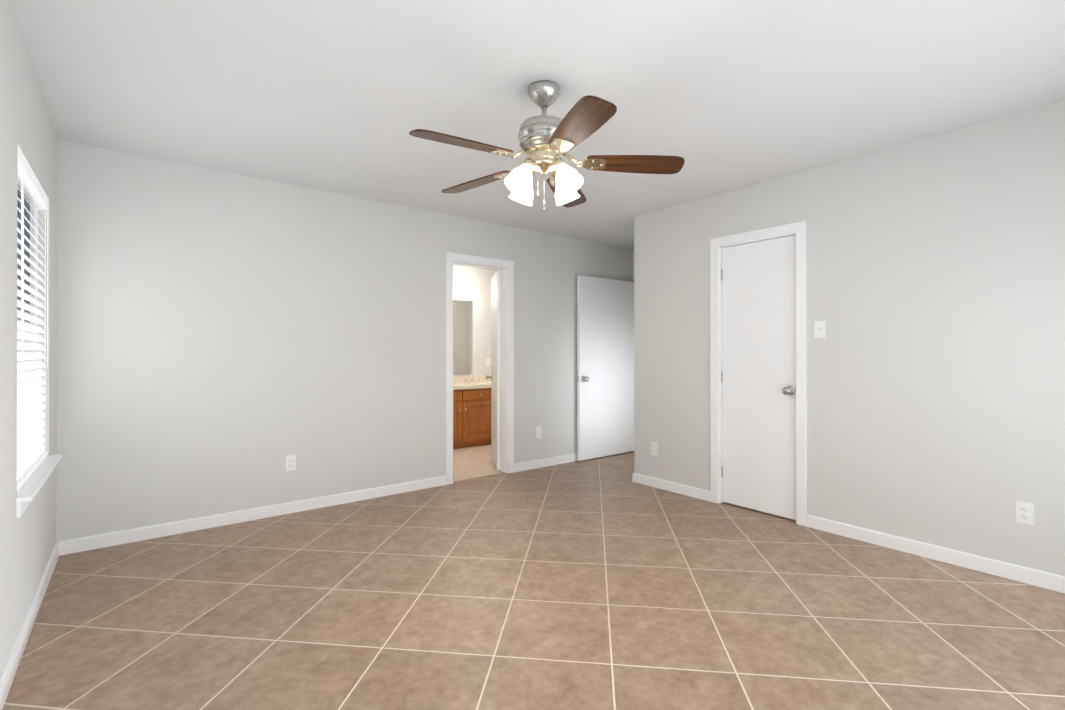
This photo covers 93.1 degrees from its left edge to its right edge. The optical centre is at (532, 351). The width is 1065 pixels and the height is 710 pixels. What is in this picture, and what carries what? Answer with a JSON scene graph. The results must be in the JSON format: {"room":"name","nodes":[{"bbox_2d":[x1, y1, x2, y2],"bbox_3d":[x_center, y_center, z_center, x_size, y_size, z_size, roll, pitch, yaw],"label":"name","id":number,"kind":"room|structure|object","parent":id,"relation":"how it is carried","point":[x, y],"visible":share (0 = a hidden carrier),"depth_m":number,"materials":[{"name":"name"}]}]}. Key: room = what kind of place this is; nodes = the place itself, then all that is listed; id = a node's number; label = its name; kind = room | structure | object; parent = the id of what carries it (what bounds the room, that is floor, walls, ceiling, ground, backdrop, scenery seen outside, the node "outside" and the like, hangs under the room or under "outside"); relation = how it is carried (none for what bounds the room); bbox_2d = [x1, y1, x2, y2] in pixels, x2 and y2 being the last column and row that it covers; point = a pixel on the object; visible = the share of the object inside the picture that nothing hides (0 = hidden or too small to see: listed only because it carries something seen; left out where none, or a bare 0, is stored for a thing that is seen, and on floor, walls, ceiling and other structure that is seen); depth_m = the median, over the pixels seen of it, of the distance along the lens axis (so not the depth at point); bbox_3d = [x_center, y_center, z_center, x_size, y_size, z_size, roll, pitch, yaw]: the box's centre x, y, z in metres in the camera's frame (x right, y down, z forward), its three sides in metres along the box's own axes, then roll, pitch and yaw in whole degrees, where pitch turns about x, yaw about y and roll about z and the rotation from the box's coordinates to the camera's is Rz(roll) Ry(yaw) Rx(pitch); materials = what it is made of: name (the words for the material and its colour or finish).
{"room":"empty bedroom","nodes":[
{"label":"empty bedroom","id":0,"kind":"room"},
{"bbox_2d":[0,0,56,677],"bbox_3d":[-1.475,-0.027,1.212,0.100,2.440,4.570,0,0,-38],"label":"wall","id":1,"kind":"structure","parent":0,"point":[27,541],"depth_m":1.95,"materials":[{"name":"paint"}]},
{"bbox_2d":[0,541,63,709],"bbox_3d":[-1.430,1.153,1.244,0.013,0.080,4.370,0,0,-38],"label":"baseboard","id":2,"kind":"structure","parent":1,"relation":"attached to","point":[9,672],"depth_m":2.08,"materials":[{"name":"white wood"}]},
{"bbox_2d":[15,185,61,517],"bbox_3d":[-2.306,-0.086,2.307,0.143,1.455,1.030,0,0,-38],"label":"window","id":3,"kind":"structure","parent":1,"relation":"in","point":[29,227],"depth_m":2.46,"materials":[{"name":"white plastic"}]},
{"bbox_2d":[17,145,48,489],"bbox_3d":[-2.306,-0.131,2.308,0.062,1.360,0.924,0,0,-38],"label":"window blinds","id":4,"kind":"object","parent":3,"relation":"attached to","point":[31,448],"visible":0.81,"depth_m":2.31,"materials":[{"name":"white plastic"}]},
{"bbox_2d":[56,140,630,541],"bbox_3d":[-0.789,-0.018,4.602,5.180,2.440,0.100,0,0,-38],"label":"wall","id":5,"kind":"structure","parent":0,"point":[227,342],"depth_m":3.61,"materials":[{"name":"paint"}]},
{"bbox_2d":[64,476,445,554],"bbox_3d":[-1.770,1.160,3.751,2.528,0.080,0.013,0,0,-38],"label":"baseboard","id":6,"kind":"structure","parent":5,"relation":"attached to","point":[172,528],"depth_m":3.51,"materials":[{"name":"white wood"}]},
{"bbox_2d":[285,455,295,470],"bbox_3d":[-1.793,0.830,3.738,0.070,0.114,0.008,0,0,-38],"label":"electrical outlet","id":7,"kind":"object","parent":5,"relation":"attached to","point":[290,463],"visible":1,"depth_m":3.74,"materials":[{"name":"white plastic"}]},
{"bbox_2d":[446,252,513,484],"bbox_3d":[-0.518,0.155,4.816,0.750,2.095,0.132,0,0,-38],"label":"door frame","id":8,"kind":"structure","parent":5,"relation":"attached to","point":[506,267],"depth_m":4.96,"materials":[{"name":"white wood"}]},
{"bbox_2d":[486,270,500,469],"bbox_3d":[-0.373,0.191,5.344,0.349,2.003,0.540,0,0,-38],"label":"bathroom door","id":9,"kind":"structure","parent":5,"relation":"in","point":[495,376],"depth_m":5.10,"materials":[{"name":"white wood"}]},
{"bbox_2d":[536,427,540,437],"bbox_3d":[0.062,0.839,5.204,0.070,0.114,0.008,0,0,-38],"label":"electrical outlet","id":10,"kind":"object","parent":5,"relation":"attached to","point":[538,432],"visible":1,"depth_m":5.20,"materials":[{"name":"white plastic"}]},
{"bbox_2d":[514,453,577,471],"bbox_3d":[0.507,1.165,5.550,1.768,0.080,0.013,0,0,-38],"label":"baseboard","id":11,"kind":"structure","parent":5,"relation":"attached to","point":[535,464],"depth_m":5.24,"materials":[{"name":"white wood"}]},
{"bbox_2d":[577,275,633,460],"bbox_3d":[0.878,0.184,5.744,0.915,2.018,0.104,0,0,-38],"label":"hall door","id":12,"kind":"structure","parent":5,"relation":"in","point":[605,367],"depth_m":5.72,"materials":[{"name":"white wood"}]},
{"bbox_2d":[453,264,496,375],"bbox_3d":[-1.083,-0.012,6.829,2.880,2.440,0.100,0,0,-38],"label":"wall","id":13,"kind":"structure","parent":0,"point":[474,283],"depth_m":7.03,"materials":[{"name":"paint"}]},
{"bbox_2d":[453,291,465,297],"bbox_3d":[-1.119,-0.768,6.652,0.600,0.080,0.133,0,0,-38],"label":"sconce","id":14,"kind":"object","parent":13,"relation":"attached to","point":[459,294],"visible":0.33,"depth_m":6.76,"materials":[{"name":"white metal"}]},
{"bbox_2d":[453,300,472,374],"bbox_3d":[-1.158,-0.185,6.699,0.840,1.015,0.009,0,0,-38],"label":"bathroom mirror","id":15,"kind":"object","parent":13,"relation":"attached to","point":[462,337],"visible":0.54,"depth_m":6.86,"materials":[{"name":"clear glass"}]},
{"bbox_2d":[453,375,490,382],"bbox_3d":[-0.815,0.381,6.959,2.092,0.090,0.019,0,0,-38],"label":"backsplash","id":16,"kind":"structure","parent":13,"relation":"attached to","point":[474,378],"depth_m":6.86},
{"bbox_2d":[486,358,489,365],"bbox_3d":[-0.621,0.159,7.116,0.070,0.114,0.022,0,0,-38],"label":"bathroom light switch","id":17,"kind":"object","parent":13,"relation":"attached to","point":[487,361],"visible":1,"depth_m":7.11,"materials":[{"name":"white plastic"}]},
{"bbox_2d":[2,444,1064,709],"bbox_3d":[-0.041,1.229,3.571,5.280,0.060,6.500,0,0,-38],"label":"floor","id":18,"kind":"structure","parent":0,"point":[602,583],"depth_m":2.29,"materials":[{"name":"tile"}]},
{"bbox_2d":[453,387,490,448],"bbox_3d":[-0.634,0.840,6.740,2.077,0.735,0.586,0,0,-38],"label":"bathroom vanity","id":19,"kind":"object","parent":18,"relation":"on","point":[471,410],"depth_m":6.31,"materials":[{"name":"brown wood"}]},
{"bbox_2d":[453,383,490,386],"bbox_3d":[-0.642,0.446,6.740,2.092,0.053,0.577,0,0,-38],"label":"countertop","id":20,"kind":"structure","parent":19,"relation":"on","point":[454,384],"depth_m":6.42,"materials":[{"name":"beige stone"}]},
{"bbox_2d":[7,0,1064,248],"bbox_3d":[-0.041,-1.291,3.578,5.280,0.100,6.500,0,0,-38],"label":"ceiling","id":21,"kind":"structure","parent":0,"point":[347,96],"depth_m":2.34,"materials":[{"name":"paint"}]},
{"bbox_2d":[409,80,684,209],"bbox_3d":[0.016,-0.948,2.368,1.224,0.591,1.262,0,0,-38],"label":"ceiling fan","id":22,"kind":"object","parent":21,"relation":"hanging from","point":[545,140],"visible":1,"depth_m":2.31,"materials":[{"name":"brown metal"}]},
{"bbox_2d":[631,249,633,281],"bbox_3d":[1.541,-0.015,5.751,0.100,2.440,0.985,0,0,-38],"label":"wall","id":23,"kind":"structure","parent":0,"point":[632,265],"depth_m":6.09,"materials":[{"name":"paint"}]},
{"bbox_2d":[634,100,1064,576],"bbox_3d":[2.058,-0.021,3.312,0.100,2.440,3.485,0,0,-38],"label":"wall","id":24,"kind":"structure","parent":0,"point":[936,355],"depth_m":2.98,"materials":[{"name":"paint"}]},
{"bbox_2d":[651,441,657,455],"bbox_3d":[1.079,0.862,4.462,0.008,0.114,0.070,0,0,-38],"label":"electrical outlet","id":25,"kind":"object","parent":24,"relation":"attached to","point":[654,448],"visible":1,"depth_m":4.46,"materials":[{"name":"white plastic"}]},
{"bbox_2d":[632,473,709,501],"bbox_3d":[1.186,1.161,4.321,0.013,0.080,0.763,0,0,-38],"label":"baseboard","id":26,"kind":"structure","parent":24,"relation":"attached to","point":[682,489],"depth_m":4.30,"materials":[{"name":"white wood"}]},
{"bbox_2d":[721,235,795,519],"bbox_3d":[1.661,0.186,3.748,0.104,2.004,0.576,0,0,-38],"label":"closet door","id":27,"kind":"structure","parent":24,"relation":"in","point":[758,381],"depth_m":3.74,"materials":[{"name":"white wood"}]},
{"bbox_2d":[710,220,806,525],"bbox_3d":[1.688,0.152,3.767,0.116,2.095,0.730,0,0,-38],"label":"door frame","id":28,"kind":"structure","parent":24,"relation":"attached to","point":[797,229],"depth_m":3.66,"materials":[{"name":"white wood"}]},
{"bbox_2d":[814,321,825,337],"bbox_3d":[1.925,-0.146,3.383,0.022,0.114,0.070,0,0,-38],"label":"light switch","id":29,"kind":"object","parent":24,"relation":"attached to","point":[819,329],"visible":1,"depth_m":3.38,"materials":[{"name":"white plastic"}]},
{"bbox_2d":[807,515,1064,593],"bbox_3d":[2.445,1.157,2.728,0.013,0.080,1.833,0,0,-38],"label":"baseboard","id":30,"kind":"structure","parent":24,"relation":"attached to","point":[1034,577],"depth_m":2.85,"materials":[{"name":"white wood"}]},
{"bbox_2d":[1015,500,1033,525],"bbox_3d":[2.545,0.837,2.606,0.008,0.114,0.070,0,0,-38],"label":"electrical outlet","id":31,"kind":"object","parent":24,"relation":"attached to","point":[1024,512],"visible":1,"depth_m":2.60,"materials":[{"name":"white plastic"}]}
]}

